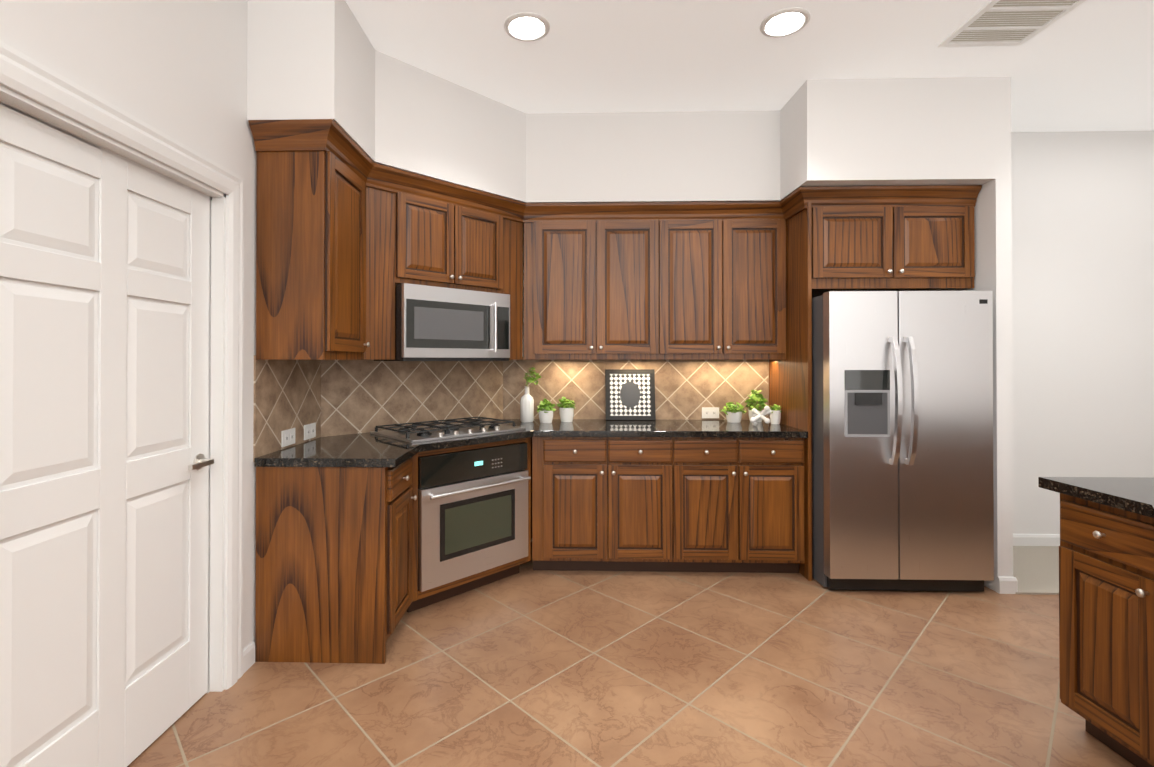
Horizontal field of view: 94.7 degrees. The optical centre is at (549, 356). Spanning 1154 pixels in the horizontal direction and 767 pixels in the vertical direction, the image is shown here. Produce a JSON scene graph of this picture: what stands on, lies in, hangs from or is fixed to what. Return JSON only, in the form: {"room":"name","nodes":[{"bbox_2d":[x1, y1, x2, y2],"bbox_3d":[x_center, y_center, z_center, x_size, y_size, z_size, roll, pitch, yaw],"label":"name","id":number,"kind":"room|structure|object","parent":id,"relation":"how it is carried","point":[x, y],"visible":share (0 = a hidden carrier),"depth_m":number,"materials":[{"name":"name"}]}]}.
{"room":"kitchen","nodes":[
{"label":"kitchen","id":0,"kind":"room"},
{"bbox_2d":[0,0,256,648],"bbox_3d":[-1.477,-0.149,-0.074,0.150,3.020,6.257,0,0,2],"label":"wall","id":1,"kind":"structure","parent":0,"point":[176,70],"depth_m":1.94,"materials":[{"name":"white paint"}]},
{"bbox_2d":[0,102,213,766],"bbox_3d":[-1.393,0.353,1.711,0.091,2.019,0.939,0,0,2],"label":"door","id":2,"kind":"structure","parent":1,"relation":"in","point":[106,462],"depth_m":1.66,"materials":[{"name":"white wood"}]},
{"bbox_2d":[0,41,244,692],"bbox_3d":[-1.418,0.299,1.712,0.171,2.144,1.173,0,0,2],"label":"door frame","id":3,"kind":"structure","parent":1,"relation":"attached to","point":[34,89],"depth_m":2.18,"materials":[{"name":"white wood"}]},
{"bbox_2d":[253,355,320,461],"bbox_3d":[-1.322,0.238,2.723,0.008,0.482,0.652,0,0,2],"label":"backsplash","id":4,"kind":"structure","parent":1,"relation":"attached to","point":[287,394],"depth_m":2.64,"materials":[{"name":"tile"}]},
{"bbox_2d":[281,428,294,446],"bbox_3d":[-1.315,0.408,2.681,0.008,0.080,0.125,0,0,2],"label":"electrical outlet","id":5,"kind":"object","parent":4,"relation":"attached to","point":[287,437],"visible":1,"depth_m":2.67,"materials":[{"name":"white plastic"}]},
{"bbox_2d":[304,423,315,439],"bbox_3d":[-1.309,0.410,2.906,0.008,0.080,0.125,0,0,2],"label":"electrical outlet","id":6,"kind":"object","parent":4,"relation":"attached to","point":[309,431],"visible":1,"depth_m":2.90,"materials":[{"name":"white plastic"}]},
{"bbox_2d":[254,135,367,359],"bbox_3d":[-1.153,-0.477,2.631,0.329,0.985,0.471,0,0,2],"label":"upper cabinet","id":7,"kind":"object","parent":1,"relation":"attached to","point":[350,233],"depth_m":2.40,"materials":[{"name":"brown wood"}]},
{"bbox_2d":[368,175,395,359],"bbox_3d":[-1.040,-0.475,3.043,0.342,0.985,0.342,0,0,2],"label":"upper cabinet","id":8,"kind":"object","parent":1,"relation":"attached to","point":[381,188],"depth_m":2.94,"materials":[{"name":"brown wood"}]},
{"bbox_2d":[127,542,1135,766],"bbox_3d":[1.909,1.413,0.297,6.900,0.100,7.500,0,0,2],"label":"floor","id":9,"kind":"structure","parent":0,"point":[527,666],"depth_m":2.20,"materials":[{"name":"beige tile"}]},
{"bbox_2d":[255,455,414,663],"bbox_3d":[-1.015,0.937,2.583,0.609,0.878,0.395,0,0,2],"label":"base cabinet","id":10,"kind":"object","parent":9,"relation":"on","point":[336,564],"depth_m":2.39,"materials":[{"name":"brown wood"}]},
{"bbox_2d":[415,437,534,609],"bbox_3d":[-0.704,0.941,3.366,1.189,0.878,1.189,0,0,2],"label":"base cabinet","id":11,"kind":"object","parent":9,"relation":"on","point":[440,593],"depth_m":3.13,"materials":[{"name":"brown wood"}]},
{"bbox_2d":[418,442,530,591],"bbox_3d":[-0.425,0.889,3.073,0.744,0.702,0.182,0,0,-43],"label":"built-in oven","id":12,"kind":"object","parent":11,"relation":"in","point":[472,511],"visible":0.98,"depth_m":3.00,"materials":[{"name":"silver metal"}]},
{"bbox_2d":[254,419,807,467],"bbox_3d":[0.142,0.480,3.143,2.891,0.039,1.596,0,0,2],"label":"countertop","id":13,"kind":"structure","parent":11,"relation":"on","point":[368,449],"depth_m":3.14,"materials":[{"name":"black stone"}]},
{"bbox_2d":[370,417,525,442],"bbox_3d":[-0.610,0.438,3.271,0.797,0.045,0.499,0,0,-43],"label":"gas cooktop","id":14,"kind":"object","parent":13,"relation":"in","point":[446,429],"visible":1,"depth_m":3.17,"materials":[{"name":"silver metal"}]},
{"bbox_2d":[520,367,540,422],"bbox_3d":[-0.130,0.270,3.752,0.153,0.388,0.130,0,0,2],"label":"ribbed vase","id":15,"kind":"object","parent":13,"relation":"on","point":[527,408],"visible":1,"depth_m":3.73,"materials":[{"name":"white ceramic"}]},
{"bbox_2d":[537,398,555,422],"bbox_3d":[-0.022,0.377,3.726,0.140,0.174,0.122,0,0,2],"label":"plant pot","id":16,"kind":"object","parent":13,"relation":"on","point":[546,415],"visible":1,"depth_m":3.69,"materials":[{"name":"white ceramic"}]},
{"bbox_2d":[557,397,574,421],"bbox_3d":[0.121,0.376,3.785,0.135,0.176,0.125,0,0,2],"label":"plant pot","id":17,"kind":"object","parent":13,"relation":"on","point":[566,411],"visible":1,"depth_m":3.75,"materials":[{"name":"white ceramic"}]},
{"bbox_2d":[605,369,655,419],"bbox_3d":[0.591,0.280,3.889,0.360,0.370,0.068,0,0,2],"label":"framed picture","id":18,"kind":"object","parent":13,"relation":"on","point":[629,394],"visible":1,"depth_m":3.88,"materials":[{"name":"black"}]},
{"bbox_2d":[610,374,650,415],"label":"art","id":19,"kind":"object","parent":18,"relation":"attached to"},
{"bbox_2d":[720,402,746,422],"bbox_3d":[1.291,0.393,3.752,0.175,0.141,0.183,0,0,2],"label":"plant pot","id":20,"kind":"object","parent":13,"relation":"on","point":[733,412],"visible":1,"depth_m":3.71,"materials":[{"name":"white ceramic"}]},
{"bbox_2d":[745,390,767,421],"bbox_3d":[1.471,0.350,3.779,0.153,0.228,0.149,0,0,2],"label":"plant pot","id":21,"kind":"object","parent":13,"relation":"on","point":[755,397],"visible":0.92,"depth_m":3.76,"materials":[{"name":"white ceramic"}]},
{"bbox_2d":[750,406,771,425],"bbox_3d":[1.396,0.392,3.508,0.127,0.140,0.123,0,0,29],"label":"jack","id":22,"kind":"object","parent":13,"relation":"on","point":[761,415],"visible":1,"depth_m":3.49,"materials":[{"name":"white ceramic"}]},
{"bbox_2d":[768,404,781,423],"bbox_3d":[1.547,0.396,3.644,0.085,0.135,0.087,0,0,2],"label":"plant pot","id":23,"kind":"object","parent":13,"relation":"on","point":[775,416],"visible":0.98,"depth_m":3.62,"materials":[{"name":"white ceramic"}]},
{"bbox_2d":[535,437,686,571],"bbox_3d":[0.371,0.943,3.627,0.945,0.878,0.609,0,0,2],"label":"base cabinet","id":24,"kind":"object","parent":9,"relation":"on","point":[602,503],"depth_m":3.33,"materials":[{"name":"brown wood"}]},
{"bbox_2d":[687,437,804,572],"bbox_3d":[1.156,0.943,3.606,0.884,0.878,0.609,0,0,2],"label":"base cabinet","id":25,"kind":"object","parent":9,"relation":"on","point":[746,500],"depth_m":3.30,"materials":[{"name":"brown wood"}]},
{"bbox_2d":[812,291,993,591],"bbox_3d":[2.093,0.496,3.405,0.925,1.744,0.868,0,0,2],"label":"refrigerator","id":26,"kind":"object","parent":9,"relation":"on","point":[902,445],"visible":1,"depth_m":3.06,"materials":[{"name":"silver metal"}]},
{"bbox_2d":[1013,546,1058,594],"bbox_3d":[4.005,1.375,3.442,2.580,0.012,0.800,0,0,2],"label":"floor carpet","id":27,"kind":"object","parent":9,"relation":"on","point":[1035,570],"visible":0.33,"depth_m":3.41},
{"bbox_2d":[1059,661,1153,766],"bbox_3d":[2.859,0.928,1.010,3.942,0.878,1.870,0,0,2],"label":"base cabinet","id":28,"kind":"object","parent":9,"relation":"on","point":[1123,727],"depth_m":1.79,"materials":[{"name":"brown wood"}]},
{"bbox_2d":[1038,477,1153,716],"bbox_3d":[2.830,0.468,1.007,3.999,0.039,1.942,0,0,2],"label":"kitchen island","id":29,"kind":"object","parent":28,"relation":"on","point":[1106,548],"depth_m":1.78,"materials":[{"name":"brown wood"}]},
{"bbox_2d":[345,0,1153,131],"bbox_3d":[1.909,-1.707,0.315,6.900,0.100,7.500,0,0,2],"label":"ceiling","id":30,"kind":"structure","parent":0,"point":[1087,65],"depth_m":2.88,"materials":[{"name":"white paint"}]},
{"bbox_2d":[247,0,526,202],"bbox_3d":[-0.747,-1.342,2.966,1.147,0.600,1.260,0,0,2],"label":"soffit","id":31,"kind":"structure","parent":30,"relation":"attached to","point":[315,59],"depth_m":2.82,"materials":[{"name":"white paint"}]},
{"bbox_2d":[504,12,549,41],"bbox_3d":[-0.112,-1.637,2.651,0.232,0.011,0.232,0,0,2],"label":"recessed light","id":32,"kind":"object","parent":30,"relation":"in","point":[527,26],"visible":1,"depth_m":2.64,"materials":[{"name":"white"}]},
{"bbox_2d":[523,76,1010,202],"bbox_3d":[0.707,-1.339,3.557,4.020,0.600,0.780,0,0,2],"label":"soffit","id":33,"kind":"structure","parent":30,"relation":"attached to","point":[938,130],"depth_m":3.44,"materials":[{"name":"white paint"}]},
{"bbox_2d":[759,7,810,37],"bbox_3d":[1.158,-1.637,2.616,0.232,0.011,0.232,0,0,2],"label":"recessed light","id":34,"kind":"object","parent":30,"relation":"in","point":[785,20],"visible":0.98,"depth_m":2.60,"materials":[{"name":"white"}]},
{"bbox_2d":[937,0,1086,46],"bbox_3d":[2.252,-1.639,2.426,0.430,0.011,0.740,0,0,2],"label":"ceiling vent","id":35,"kind":"object","parent":30,"relation":"in","point":[1005,22],"visible":1,"depth_m":2.60,"materials":[{"name":"white metal"}]},
{"bbox_2d":[523,130,1153,541],"bbox_3d":[2.555,-0.126,3.965,5.807,3.020,0.150,0,0,2],"label":"wall","id":36,"kind":"structure","parent":0,"point":[1083,304],"depth_m":3.86,"materials":[{"name":"white paint"}]},
{"bbox_2d":[392,168,432,178],"bbox_3d":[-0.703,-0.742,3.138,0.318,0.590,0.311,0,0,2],"label":"crown molding","id":37,"kind":"structure","parent":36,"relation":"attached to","point":[396,173],"depth_m":2.98,"materials":[{"name":"brown wood"}]},
{"bbox_2d":[396,179,503,293],"bbox_3d":[-0.691,-0.690,3.363,0.761,0.551,0.761,0,0,2],"label":"upper cabinet","id":38,"kind":"object","parent":36,"relation":"attached to","point":[449,235],"depth_m":3.21,"materials":[{"name":"brown wood"}]},
{"bbox_2d":[374,283,509,360],"bbox_3d":[-0.640,-0.187,3.307,0.752,0.430,0.422,0,0,-43],"label":"microwave","id":39,"kind":"object","parent":38,"relation":"attached to","point":[433,323],"visible":0.98,"depth_m":3.13,"materials":[{"name":"silver metal"}]},
{"bbox_2d":[504,207,523,359],"bbox_3d":[-0.354,-0.471,3.693,0.342,0.985,0.342,0,0,2],"label":"upper cabinet","id":40,"kind":"object","parent":36,"relation":"attached to","point":[513,216],"depth_m":3.60,"materials":[{"name":"brown wood"}]},
{"bbox_2d":[524,211,607,359],"bbox_3d":[0.106,-0.470,3.783,0.555,0.985,0.329,0,0,2],"label":"upper cabinet","id":41,"kind":"object","parent":36,"relation":"attached to","point":[566,252],"depth_m":3.62,"materials":[{"name":"brown wood"}]},
{"bbox_2d":[503,357,768,419],"bbox_3d":[0.631,0.245,3.936,1.961,0.482,0.008,0,0,2],"label":"backsplash","id":42,"kind":"structure","parent":36,"relation":"attached to","point":[687,389],"depth_m":3.93,"materials":[{"name":"tile"}]},
{"bbox_2d":[702,407,718,417],"bbox_3d":[1.187,0.415,3.911,0.125,0.080,0.008,0,0,2],"label":"electrical outlet","id":43,"kind":"object","parent":42,"relation":"attached to","point":[710,412],"visible":1,"depth_m":3.91,"materials":[{"name":"white plastic"}]},
{"bbox_2d":[608,211,671,359],"bbox_3d":[0.534,-0.470,3.771,0.552,0.985,0.329,0,0,2],"label":"upper cabinet","id":44,"kind":"object","parent":36,"relation":"attached to","point":[639,242],"depth_m":3.61,"materials":[{"name":"brown wood"}]},
{"bbox_2d":[672,211,735,359],"bbox_3d":[0.962,-0.470,3.760,0.553,0.985,0.329,0,0,2],"label":"upper cabinet","id":45,"kind":"object","parent":36,"relation":"attached to","point":[703,242],"depth_m":3.60,"materials":[{"name":"brown wood"}]},
{"bbox_2d":[736,211,791,362],"bbox_3d":[1.359,-0.471,3.749,0.494,0.985,0.329,0,0,2],"label":"upper cabinet","id":46,"kind":"object","parent":36,"relation":"attached to","point":[763,301],"depth_m":3.59,"materials":[{"name":"brown wood"}]},
{"bbox_2d":[788,195,907,302],"bbox_3d":[1.905,-0.691,3.585,0.561,0.546,0.630,0,0,2],"label":"upper cabinet","id":47,"kind":"object","parent":36,"relation":"attached to","point":[836,242],"depth_m":3.28,"materials":[{"name":"brown wood"}]},
{"bbox_2d":[908,195,977,290],"bbox_3d":[2.342,-0.691,3.573,0.561,0.546,0.630,0,0,2],"label":"upper cabinet","id":48,"kind":"object","parent":36,"relation":"attached to","point":[941,228],"depth_m":3.26,"materials":[{"name":"brown wood"}]},
{"bbox_2d":[1013,534,1059,545],"bbox_3d":[4.016,1.336,3.835,2.580,0.095,0.014,0,0,2],"label":"baseboard","id":49,"kind":"structure","parent":36,"relation":"attached to","point":[1018,539],"depth_m":3.84,"materials":[{"name":"white wood"}]},
{"bbox_2d":[960,179,1012,592],"bbox_3d":[2.671,0.171,3.495,0.090,2.420,0.780,0,0,2],"label":"wall","id":50,"kind":"structure","parent":0,"point":[993,234],"depth_m":3.11,"materials":[{"name":"white paint"}]},
{"bbox_2d":[998,576,1017,593],"bbox_3d":[2.722,1.333,3.470,0.014,0.095,0.774,0,0,2],"label":"baseboard","id":51,"kind":"structure","parent":50,"relation":"attached to","point":[1007,585],"depth_m":3.08,"materials":[{"name":"white wood"}]},
{"bbox_3d":[-0.906,-0.128,3.587,1.093,3.020,1.093,0,0,2],"label":"wall","id":52,"kind":"structure","parent":0,"visible":0},
{"bbox_2d":[321,360,502,436],"bbox_3d":[-0.831,0.027,3.506,1.334,0.912,0.008,0,0,-43],"label":"backsplash","id":53,"kind":"structure","parent":52,"relation":"attached to","point":[362,396],"depth_m":3.40,"materials":[{"name":"tile"}]}
]}

